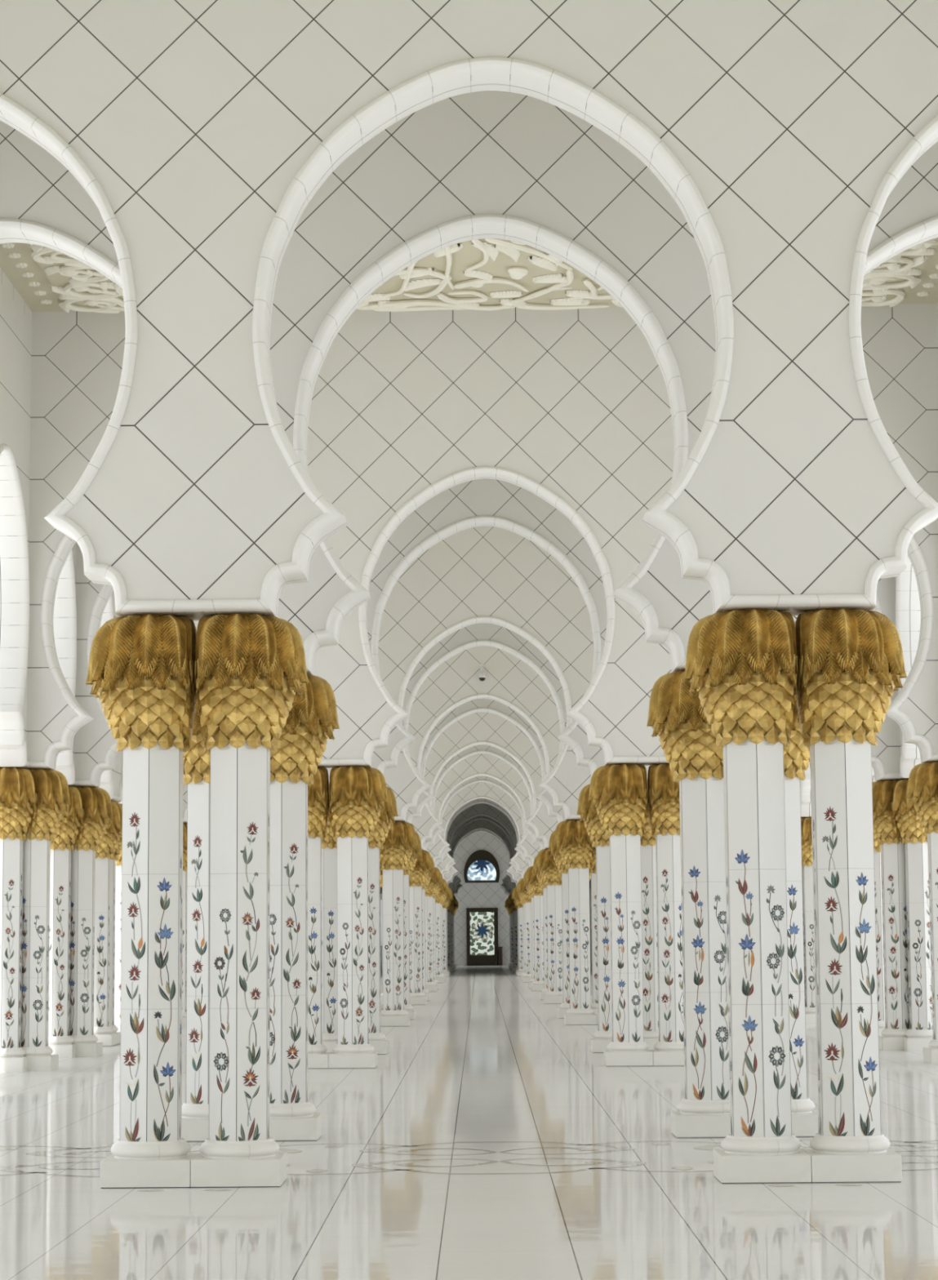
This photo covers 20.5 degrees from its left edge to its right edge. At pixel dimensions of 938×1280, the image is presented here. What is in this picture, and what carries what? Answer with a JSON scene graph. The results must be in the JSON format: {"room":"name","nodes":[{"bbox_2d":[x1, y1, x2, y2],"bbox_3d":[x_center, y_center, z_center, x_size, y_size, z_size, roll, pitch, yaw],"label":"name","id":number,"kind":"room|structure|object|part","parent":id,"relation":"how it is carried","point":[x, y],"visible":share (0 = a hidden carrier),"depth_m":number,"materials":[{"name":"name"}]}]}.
{"room":"mosque","nodes":[
{"label":"mosque","id":0,"kind":"room"},
{"bbox_2d":[0,267,122,804],"bbox_3d":[-5.766,1.132,54.730,0.548,5.955,112.856,0,-7,0],"label":"wall","id":1,"kind":"structure","parent":0,"point":[15,316],"depth_m":32.79,"materials":[{"name":"stone"}]},
{"bbox_3d":[-5.758,2.190,54.609,0.548,3.824,112.856,0,-7,0],"label":"arch moulding","id":2,"kind":"part","parent":1,"relation":"part of","materials":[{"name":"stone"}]},
{"bbox_2d":[380,899,382,967],"bbox_3d":[-5.429,11.962,132.497,0.500,9.740,43.534,0,-7,0],"label":"wall","id":3,"kind":"structure","parent":0,"point":[380,900],"depth_m":151.96,"materials":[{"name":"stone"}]},
{"bbox_2d":[380,829,509,899],"bbox_3d":[0.682,11.510,145.566,12.148,5.955,0.548,0,-7,0],"label":"wall","id":4,"kind":"structure","parent":0,"point":[477,830],"depth_m":145.36,"materials":[{"name":"stone"}]},
{"bbox_2d":[380,819,512,895],"bbox_3d":[0.666,11.066,141.700,12.148,5.955,0.548,0,-7,0],"label":"wall","id":5,"kind":"structure","parent":0,"point":[490,826],"depth_m":141.51,"materials":[{"name":"stone"}]},
{"bbox_2d":[0,0,937,620],"bbox_3d":[0.156,-3.133,17.982,12.148,5.955,0.548,0,-7,0],"label":"wall","id":6,"kind":"structure","parent":0,"point":[201,134],"depth_m":17.74,"materials":[{"name":"stone"}]},
{"bbox_2d":[0,960,937,1279],"bbox_3d":[0.558,13.375,101.636,120.000,0.200,235.000,0,-7,0],"label":"floor","id":7,"kind":"structure","parent":0,"point":[485,1059],"depth_m":16.75,"materials":[{"name":"white stone"}]},
{"bbox_2d":[0,767,70,1072],"bbox_3d":[-5.816,3.531,32.911,1.315,3.783,1.315,6,-9,-44],"label":"column","id":8,"kind":"structure","parent":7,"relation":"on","point":[33,801],"depth_m":32.59,"materials":[{"name":"stone"}]},
{"bbox_2d":[48,785,113,1057],"bbox_3d":[-5.800,3.974,36.777,1.315,3.783,1.315,6,-9,-44],"label":"column","id":9,"kind":"structure","parent":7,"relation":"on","point":[80,831],"depth_m":36.46,"materials":[{"name":"stone"}]},
{"bbox_2d":[93,800,122,1046],"bbox_3d":[-5.785,4.375,40.267,0.924,3.783,0.755,0,-7,0],"label":"column","id":10,"kind":"structure","parent":7,"relation":"on","point":[110,839],"depth_m":40.20,"materials":[{"name":"stone"}]},
{"bbox_2d":[108,803,122,1044],"bbox_3d":[-5.782,4.461,41.019,0.924,3.783,0.755,0,-7,0],"label":"column","id":11,"kind":"structure","parent":7,"relation":"on","point":[112,917],"depth_m":40.82,"materials":[{"name":"stone"}]},
{"bbox_2d":[114,849,121,1031],"bbox_3d":[-5.769,4.819,44.133,0.924,3.783,0.755,0,-7,0],"label":"column","id":12,"kind":"structure","parent":7,"relation":"on","point":[118,863],"depth_m":44.05,"materials":[{"name":"stone"}]},
{"bbox_2d":[84,613,199,1188],"bbox_3d":[-2.209,1.726,17.434,0.755,3.783,0.924,0,-7,0],"label":"column","id":13,"kind":"structure","parent":7,"relation":"on","point":[141,667],"depth_m":17.25,"materials":[{"name":"stone"}]},
{"bbox_2d":[182,822,186,1027],"bbox_3d":[-5.752,5.306,48.375,1.315,3.783,1.315,6,-9,-44],"label":"column","id":14,"kind":"structure","parent":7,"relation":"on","point":[184,824],"depth_m":48.23,"materials":[{"name":"stone"}]},
{"bbox_2d":[181,693,209,1142],"bbox_3d":[-2.193,2.169,21.300,0.755,3.783,0.924,0,-7,0],"label":"column","id":15,"kind":"structure","parent":7,"relation":"on","point":[196,774],"depth_m":21.09,"materials":[{"name":"stone"}]},
{"bbox_2d":[190,613,308,1187],"bbox_3d":[-1.452,1.719,17.432,0.755,3.783,0.924,0,-7,0],"label":"column","id":16,"kind":"structure","parent":7,"relation":"on","point":[250,668],"depth_m":17.25,"materials":[{"name":"stone"}]},
{"bbox_2d":[269,674,339,1141],"bbox_3d":[-1.436,2.163,21.298,0.755,3.783,0.924,0,-7,0],"label":"column","id":17,"kind":"structure","parent":7,"relation":"on","point":[312,719],"depth_m":21.12,"materials":[{"name":"stone"}]},
{"bbox_2d":[307,766,330,1068],"bbox_3d":[-2.146,3.501,32.899,0.755,3.783,0.924,0,-7,0],"label":"column","id":18,"kind":"structure","parent":7,"relation":"on","point":[318,792],"depth_m":32.73,"materials":[{"name":"stone"}]},
{"bbox_2d":[321,807,337,1052],"bbox_3d":[-2.130,3.944,36.765,0.755,3.783,0.924,0,-7,0],"label":"column","id":19,"kind":"structure","parent":7,"relation":"on","point":[329,845],"depth_m":36.56,"materials":[{"name":"stone"}]},
{"bbox_2d":[328,765,388,1068],"bbox_3d":[-1.388,3.494,32.897,0.755,3.783,0.924,0,-7,0],"label":"column","id":20,"kind":"structure","parent":7,"relation":"on","point":[357,794],"depth_m":32.72,"materials":[{"name":"stone"}]},
{"bbox_2d":[379,871,382,1004],"bbox_3d":[-2.018,7.050,63.828,0.755,3.783,0.924,0,-7,0],"label":"column","id":21,"kind":"structure","parent":7,"relation":"on","point":[380,877],"depth_m":63.72,"materials":[{"name":"stone"}]},
{"bbox_2d":[379,870,382,1011],"bbox_3d":[-2.066,5.719,52.230,0.755,3.783,0.924,0,-7,0],"label":"column","id":22,"kind":"structure","parent":7,"relation":"on","point":[380,871],"depth_m":52.27,"materials":[{"name":"stone"}]},
{"bbox_2d":[368,786,398,1054],"bbox_3d":[-1.372,3.938,36.763,0.755,3.783,0.924,0,-7,0],"label":"column","id":23,"kind":"structure","parent":7,"relation":"on","point":[380,833],"depth_m":36.61,"materials":[{"name":"stone"}]},
{"bbox_2d":[379,821,417,1026],"bbox_3d":[-1.324,5.269,48.361,0.755,3.783,0.924,0,-7,0],"label":"column","id":24,"kind":"structure","parent":7,"relation":"on","point":[401,840],"depth_m":48.18,"materials":[{"name":"stone"}]},
{"bbox_2d":[403,831,422,1019],"bbox_3d":[-1.308,5.713,52.227,0.755,3.783,0.924,0,-7,0],"label":"column","id":25,"kind":"structure","parent":7,"relation":"on","point":[408,1007],"depth_m":52.10,"materials":[{"name":"stone"}]},
{"bbox_2d":[408,849,432,1004],"bbox_3d":[-1.260,7.044,63.826,0.755,3.783,0.924,0,-7,0],"label":"column","id":26,"kind":"structure","parent":7,"relation":"on","point":[420,873],"depth_m":63.64,"materials":[{"name":"stone"}]},
{"bbox_2d":[422,857,435,1000],"bbox_3d":[-1.244,7.488,67.692,0.755,3.783,0.924,0,-7,0],"label":"column","id":27,"kind":"structure","parent":7,"relation":"on","point":[425,991],"depth_m":67.56,"materials":[{"name":"stone"}]},
{"bbox_2d":[425,866,441,991],"bbox_3d":[-1.196,8.819,79.291,0.755,3.783,0.924,0,-7,0],"label":"column","id":28,"kind":"structure","parent":7,"relation":"on","point":[431,986],"depth_m":79.11,"materials":[{"name":"stone"}]},
{"bbox_2d":[433,871,443,989],"bbox_3d":[-1.180,9.263,83.157,0.755,3.783,0.924,0,-7,0],"label":"column","id":29,"kind":"structure","parent":7,"relation":"on","point":[435,980],"depth_m":83.00,"materials":[{"name":"stone"}]},
{"bbox_2d":[435,879,448,982],"bbox_3d":[-1.132,10.594,94.756,0.755,3.783,0.924,0,-7,0],"label":"column","id":30,"kind":"structure","parent":7,"relation":"on","point":[443,888],"depth_m":94.59,"materials":[{"name":"stone"}]},
{"bbox_2d":[440,883,448,981],"bbox_3d":[-1.117,11.038,98.622,0.755,3.783,0.924,0,-7,0],"label":"column","id":31,"kind":"structure","parent":7,"relation":"on","point":[447,891],"depth_m":98.49,"materials":[{"name":"stone"}]},
{"bbox_2d":[442,887,452,976],"bbox_3d":[-1.069,12.369,110.220,0.755,3.783,0.924,0,-7,0],"label":"column","id":32,"kind":"structure","parent":7,"relation":"on","point":[445,971],"depth_m":110.07,"materials":[{"name":"stone"}]},
{"bbox_2d":[446,891,453,975],"bbox_3d":[-1.053,12.812,114.086,0.755,3.783,0.924,0,-7,0],"label":"column","id":33,"kind":"structure","parent":7,"relation":"on","point":[447,969],"depth_m":113.97,"materials":[{"name":"stone"}]},
{"bbox_2d":[447,893,455,972],"bbox_3d":[-1.005,14.144,125.685,0.755,3.783,0.924,0,-7,0],"label":"column","id":34,"kind":"structure","parent":7,"relation":"on","point":[453,901],"depth_m":125.52,"materials":[{"name":"stone"}]},
{"bbox_2d":[450,896,456,970],"bbox_3d":[-0.989,14.587,129.551,0.755,3.783,0.924,0,-7,0],"label":"column","id":35,"kind":"structure","parent":7,"relation":"on","point":[455,896],"depth_m":129.44,"materials":[{"name":"stone"}]},
{"bbox_2d":[451,898,457,968],"bbox_3d":[-0.941,15.919,141.150,0.755,3.783,0.924,0,-7,0],"label":"column","id":36,"kind":"structure","parent":7,"relation":"on","point":[453,963],"depth_m":140.99,"materials":[{"name":"stone"}]},
{"bbox_2d":[453,900,458,967],"bbox_3d":[-0.925,16.362,145.016,0.755,3.783,0.924,0,-7,0],"label":"column","id":37,"kind":"structure","parent":7,"relation":"on","point":[457,900],"depth_m":144.90,"materials":[{"name":"stone"}]},
{"bbox_2d":[0,1139,937,1191],"bbox_3d":[0.250,3.745,18.622,12.780,0.001,3.878,0,-7,0],"label":"inlay","id":38,"kind":"structure","parent":7,"relation":"on","point":[629,1163],"depth_m":18.89,"materials":[{"name":"beige stone"}]},
{"bbox_2d":[498,946,502,965],"bbox_3d":[1.865,18.600,152.940,0.240,1.100,0.300,0,-7,0],"label":"wooden stand","id":39,"kind":"object","parent":7,"relation":"on","point":[500,963],"visible":1,"depth_m":152.82,"materials":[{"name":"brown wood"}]},
{"bbox_2d":[504,900,510,967],"bbox_3d":[2.366,16.335,145.005,0.755,3.783,0.924,0,-7,0],"label":"column","id":40,"kind":"structure","parent":7,"relation":"on","point":[505,900],"depth_m":144.90,"materials":[{"name":"stone"}]},
{"bbox_2d":[505,898,513,968],"bbox_3d":[2.350,15.891,141.139,0.755,3.783,0.924,0,-7,0],"label":"column","id":41,"kind":"structure","parent":7,"relation":"on","point":[507,904],"depth_m":140.96,"materials":[{"name":"stone"}]},
{"bbox_2d":[507,895,514,970],"bbox_3d":[2.303,14.560,129.541,0.755,3.783,0.924,0,-7,0],"label":"column","id":42,"kind":"structure","parent":7,"relation":"on","point":[508,895],"depth_m":129.44,"materials":[{"name":"stone"}]},
{"bbox_2d":[508,893,517,971],"bbox_3d":[2.287,14.116,125.675,0.755,3.783,0.924,0,-7,0],"label":"column","id":43,"kind":"structure","parent":7,"relation":"on","point":[514,967],"depth_m":125.52,"materials":[{"name":"stone"}]},
{"bbox_2d":[511,889,519,974],"bbox_3d":[2.239,12.785,114.076,0.755,3.783,0.924,0,-7,0],"label":"column","id":44,"kind":"structure","parent":7,"relation":"on","point":[513,900],"depth_m":113.93,"materials":[{"name":"stone"}]},
{"bbox_2d":[511,886,524,976],"bbox_3d":[2.223,12.342,110.210,0.755,3.783,0.924,0,-7,0],"label":"column","id":45,"kind":"structure","parent":7,"relation":"on","point":[515,895],"depth_m":110.05,"materials":[{"name":"stone"}]},
{"bbox_2d":[515,882,525,980],"bbox_3d":[2.175,11.010,98.611,0.755,3.783,0.924,0,-7,0],"label":"column","id":46,"kind":"structure","parent":7,"relation":"on","point":[517,891],"depth_m":98.50,"materials":[{"name":"stone"}]},
{"bbox_2d":[517,878,532,982],"bbox_3d":[2.159,10.567,94.745,0.755,3.783,0.924,0,-7,0],"label":"column","id":47,"kind":"structure","parent":7,"relation":"on","point":[526,898],"depth_m":94.56,"materials":[{"name":"stone"}]},
{"bbox_2d":[522,871,534,988],"bbox_3d":[2.111,9.235,83.146,0.755,3.783,0.924,0,-7,0],"label":"column","id":48,"kind":"structure","parent":7,"relation":"on","point":[526,884],"depth_m":83.03,"materials":[{"name":"stone"}]},
{"bbox_2d":[524,866,543,991],"bbox_3d":[2.095,8.792,79.280,0.755,3.783,0.924,0,-7,0],"label":"column","id":49,"kind":"structure","parent":7,"relation":"on","point":[531,879],"depth_m":79.09,"materials":[{"name":"stone"}]},
{"bbox_2d":[532,855,547,999],"bbox_3d":[2.047,7.460,67.682,0.755,3.783,0.924,0,-7,0],"label":"column","id":50,"kind":"structure","parent":7,"relation":"on","point":[537,872],"depth_m":67.55,"materials":[{"name":"stone"}]},
{"bbox_2d":[535,848,563,1004],"bbox_3d":[2.031,7.017,63.816,0.755,3.783,0.924,0,-7,0],"label":"column","id":51,"kind":"structure","parent":7,"relation":"on","point":[549,873],"depth_m":63.63,"materials":[{"name":"stone"}]},
{"bbox_2d":[547,831,569,1018],"bbox_3d":[1.983,5.686,52.217,0.755,3.783,0.924,0,-7,0],"label":"column","id":52,"kind":"structure","parent":7,"relation":"on","point":[564,1006],"depth_m":52.07,"materials":[{"name":"stone"}]},
{"bbox_2d":[553,819,596,1025],"bbox_3d":[1.967,5.242,48.351,0.755,3.783,0.924,0,-7,0],"label":"column","id":53,"kind":"structure","parent":7,"relation":"on","point":[573,842],"depth_m":48.17,"materials":[{"name":"stone"}]},
{"bbox_2d":[589,874,592,1003],"bbox_3d":[2.789,7.011,63.813,0.755,3.783,0.924,0,-7,0],"label":"column","id":54,"kind":"structure","parent":7,"relation":"on","point":[589,874],"depth_m":63.32,"materials":[{"name":"stone"}]},
{"bbox_2d":[589,847,598,1013],"bbox_3d":[2.741,5.679,52.215,0.755,3.783,0.924,0,-7,0],"label":"column","id":55,"kind":"structure","parent":7,"relation":"on","point":[592,871],"depth_m":52.06,"materials":[{"name":"stone"}]},
{"bbox_2d":[577,783,612,1053],"bbox_3d":[1.919,3.911,36.752,0.755,3.783,0.924,0,-7,0],"label":"column","id":56,"kind":"structure","parent":7,"relation":"on","point":[603,1037],"depth_m":36.59,"materials":[{"name":"stone"}]},
{"bbox_2d":[595,847,598,1024],"bbox_3d":[2.725,5.236,48.348,0.755,3.783,0.924,0,-7,0],"label":"column","id":57,"kind":"structure","parent":7,"relation":"on","point":[595,847],"depth_m":47.87,"materials":[{"name":"stone"}]},
{"bbox_2d":[587,763,653,1066],"bbox_3d":[1.903,3.467,32.886,0.755,3.783,0.924,0,-7,0],"label":"column","id":58,"kind":"structure","parent":7,"relation":"on","point":[619,793],"depth_m":32.70,"materials":[{"name":"stone"}]},
{"bbox_2d":[640,805,658,1049],"bbox_3d":[2.677,3.905,36.750,0.755,3.783,0.924,0,-7,0],"label":"column","id":59,"kind":"structure","parent":7,"relation":"on","point":[648,856],"depth_m":36.54,"materials":[{"name":"stone"}]},
{"bbox_2d":[647,763,684,1066],"bbox_3d":[2.661,3.461,32.884,0.755,3.783,0.924,0,-7,0],"label":"column","id":60,"kind":"structure","parent":7,"relation":"on","point":[664,800],"depth_m":32.70,"materials":[{"name":"stone"}]},
{"bbox_2d":[646,669,730,1137],"bbox_3d":[1.856,2.136,21.288,0.755,3.783,0.924,0,-7,0],"label":"column","id":61,"kind":"structure","parent":7,"relation":"on","point":[687,740],"depth_m":21.11,"materials":[{"name":"stone"}]},
{"bbox_2d":[683,608,811,1183],"bbox_3d":[1.840,1.692,17.421,0.755,3.783,0.924,0,-7,0],"label":"column","id":62,"kind":"structure","parent":7,"relation":"on","point":[742,664],"depth_m":17.24,"materials":[{"name":"stone"}]},
{"bbox_2d":[783,693,818,1137],"bbox_3d":[2.613,2.130,21.285,0.755,3.783,0.924,0,-7,0],"label":"column","id":63,"kind":"structure","parent":7,"relation":"on","point":[805,1122],"depth_m":21.10,"materials":[{"name":"stone"}]},
{"bbox_2d":[800,817,816,1023],"bbox_3d":[6.395,5.205,48.337,1.315,3.783,1.315,6,-9,-44],"label":"column","id":64,"kind":"structure","parent":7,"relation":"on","point":[806,822],"depth_m":47.88,"materials":[{"name":"stone"}]},
{"bbox_2d":[794,608,906,1182],"bbox_3d":[2.597,1.686,17.419,0.755,3.783,0.924,0,-7,0],"label":"column","id":65,"kind":"structure","parent":7,"relation":"on","point":[851,664],"depth_m":17.24,"materials":[{"name":"stone"}]},
{"bbox_2d":[873,833,885,1035],"bbox_3d":[6.362,4.275,40.228,0.924,3.783,0.755,0,-7,0],"label":"column","id":66,"kind":"structure","parent":7,"relation":"on","point":[877,872],"depth_m":40.08,"materials":[{"name":"stone"}]},
{"bbox_2d":[872,778,933,1051],"bbox_3d":[6.347,3.874,36.738,1.315,3.783,1.315,6,-9,-44],"label":"column","id":67,"kind":"structure","parent":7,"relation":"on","point":[898,828],"depth_m":36.40,"materials":[{"name":"stone"}]},
{"bbox_2d":[906,760,937,1063],"bbox_3d":[6.331,3.430,32.872,1.315,3.783,1.315,6,-9,-44],"label":"column","id":68,"kind":"structure","parent":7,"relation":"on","point":[922,786],"depth_m":32.78,"materials":[{"name":"stone"}]},
{"bbox_2d":[0,90,937,675],"bbox_3d":[0.172,-2.690,21.848,12.148,5.955,0.548,0,-7,0],"label":"wall","id":69,"kind":"structure","parent":0,"point":[529,171],"depth_m":21.71,"materials":[{"name":"stone"}]},
{"bbox_2d":[0,237,937,313],"bbox_3d":[0.374,0.629,76.823,12.748,0.411,156.690,0,-7,0],"label":"ceiling","id":70,"kind":"structure","parent":0,"point":[484,273],"depth_m":31.95,"materials":[{"name":"paint"}]},
{"bbox_2d":[453,831,509,965],"bbox_3d":[0.732,14.354,153.754,12.748,9.740,0.300,0,-7,0],"label":"wall","id":71,"kind":"structure","parent":0,"point":[473,895],"depth_m":153.53,"materials":[{"name":"stone"}]},
{"bbox_2d":[463,849,499,882],"bbox_3d":[0.754,13.379,153.635,2.119,1.930,0.120,0,-7,0],"label":"window","id":72,"kind":"structure","parent":71,"relation":"in","point":[482,866],"depth_m":153.60,"materials":[{"name":"blue glass"}]},
{"bbox_3d":[0.755,13.604,153.619,1.719,1.200,0.001,0,-7,0],"label":"glass pane","id":73,"kind":"part","parent":72,"relation":"part of","materials":[{"name":"blue glass"}]},
{"bbox_2d":[466,907,497,965],"bbox_3d":[0.786,17.481,153.113,1.860,3.380,0.220,0,-7,0],"label":"door","id":74,"kind":"structure","parent":71,"relation":"in","point":[482,923],"depth_m":153.16,"materials":[{"name":"multicoloured glass"}]},
{"bbox_3d":[0.774,17.299,153.190,1.420,2.520,0.030,0,-7,0],"label":"glass panel","id":75,"kind":"part","parent":74,"relation":"part of","materials":[{"name":"multicoloured glass"}]},
{"bbox_2d":[26,303,937,769],"bbox_3d":[0.220,-1.359,33.447,12.148,5.955,0.548,0,-7,0],"label":"wall","id":76,"kind":"structure","parent":0,"point":[568,408],"depth_m":33.36,"materials":[{"name":"stone"}]},
{"bbox_3d":[0.228,-0.301,33.325,12.148,3.824,0.548,0,-7,0],"label":"arch moulding","id":77,"kind":"part","parent":76,"relation":"part of","materials":[{"name":"stone"}]},
{"bbox_2d":[441,782,522,883],"bbox_3d":[0.539,7.516,110.771,12.148,5.955,0.548,0,-7,0],"label":"wall","id":78,"kind":"structure","parent":0,"point":[487,791],"depth_m":110.61,"materials":[{"name":"stone"}]},
{"bbox_2d":[440,776,524,879],"bbox_3d":[0.491,6.185,99.172,12.148,5.955,0.548,0,-7,0],"label":"wall","id":79,"kind":"structure","parent":0,"point":[478,779],"depth_m":98.98,"materials":[{"name":"stone"}]},
{"bbox_2d":[445,798,518,886],"bbox_3d":[0.555,7.960,114.637,12.148,5.955,0.548,0,-7,0],"label":"wall","id":80,"kind":"structure","parent":0,"point":[501,809],"depth_m":114.43,"materials":[{"name":"stone"}]},
{"bbox_2d":[434,753,530,875],"bbox_3d":[0.475,5.741,95.306,12.148,5.955,0.548,0,-7,0],"label":"wall","id":81,"kind":"structure","parent":0,"point":[482,764],"depth_m":95.14,"materials":[{"name":"stone"}]},
{"bbox_2d":[432,744,533,867],"bbox_3d":[0.427,4.410,83.707,12.148,5.955,0.548,0,-7,0],"label":"wall","id":82,"kind":"structure","parent":0,"point":[477,749],"depth_m":83.51,"materials":[{"name":"stone"}]},
{"bbox_2d":[424,711,542,866],"bbox_3d":[0.411,3.966,79.841,12.148,5.955,0.548,0,-7,0],"label":"wall","id":83,"kind":"structure","parent":0,"point":[481,728],"depth_m":79.69,"materials":[{"name":"stone"}]},
{"bbox_2d":[421,698,546,850],"bbox_3d":[0.363,2.635,68.243,12.148,5.955,0.548,0,-7,0],"label":"wall","id":84,"kind":"structure","parent":0,"point":[478,705],"depth_m":68.05,"materials":[{"name":"stone"}]},
{"bbox_2d":[408,646,559,849],"bbox_3d":[0.347,2.191,64.376,12.148,5.955,0.548,0,-7,0],"label":"wall","id":85,"kind":"structure","parent":0,"point":[509,681],"depth_m":64.24,"materials":[{"name":"stone"}]},
{"bbox_2d":[478,663,486,680],"bbox_3d":[0.323,0.801,64.179,0.200,0.438,0.250,0,-7,0],"label":"security camera","id":86,"kind":"object","parent":85,"relation":"attached to","point":[482,675],"visible":1,"depth_m":64.09,"materials":[{"name":"white plastic"}]},
{"bbox_3d":[0.356,3.249,64.255,12.148,3.824,0.548,0,-7,0],"label":"arch moulding","id":87,"kind":"part","parent":85,"relation":"part of","materials":[{"name":"stone"}]},
{"bbox_2d":[402,623,566,823],"bbox_3d":[0.299,0.860,52.778,12.148,5.955,0.548,0,-7,0],"label":"wall","id":88,"kind":"structure","parent":0,"point":[476,635],"depth_m":52.59,"materials":[{"name":"stone"}]},
{"bbox_2d":[73,479,900,787],"bbox_3d":[0.236,-0.915,37.313,12.148,5.955,0.548,0,-7,0],"label":"wall","id":89,"kind":"structure","parent":0,"point":[503,504],"depth_m":37.08,"materials":[{"name":"stone"}]},
{"bbox_2d":[182,526,802,823],"bbox_3d":[0.283,0.416,48.912,12.148,5.955,0.548,0,-7,0],"label":"wall","id":90,"kind":"structure","parent":0,"point":[477,575],"depth_m":48.78,"materials":[{"name":"stone"}]},
{"bbox_3d":[0.292,1.474,48.790,12.148,3.824,0.548,0,-7,0],"label":"arch moulding","id":91,"kind":"part","parent":90,"relation":"part of","materials":[{"name":"stone"}]},
{"bbox_2d":[446,803,591,889],"bbox_3d":[0.603,9.291,126.235,12.148,5.955,0.548,0,-7,0],"label":"wall","id":92,"kind":"structure","parent":0,"point":[480,809],"depth_m":126.04,"materials":[{"name":"stone"}]},
{"bbox_2d":[449,815,591,891],"bbox_3d":[0.619,9.735,130.102,12.148,5.955,0.548,0,-7,0],"label":"wall","id":93,"kind":"structure","parent":0,"point":[480,817],"depth_m":129.89,"materials":[{"name":"stone"}]},
{"bbox_2d":[589,888,591,967],"bbox_3d":[6.718,11.862,132.458,0.500,9.740,43.534,0,-7,0],"label":"wall","id":94,"kind":"structure","parent":0,"point":[589,888],"depth_m":139.31,"materials":[{"name":"stone"}]},
{"bbox_2d":[800,302,937,817],"bbox_3d":[6.381,1.032,54.692,0.548,5.955,112.856,0,-7,0],"label":"wall","id":95,"kind":"structure","parent":0,"point":[908,608],"depth_m":36.71,"materials":[{"name":"stone"}]},
{"bbox_3d":[6.389,2.089,54.570,0.548,3.824,112.856,0,-7,0],"label":"arch moulding","id":96,"kind":"part","parent":95,"relation":"part of","materials":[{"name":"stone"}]}
]}

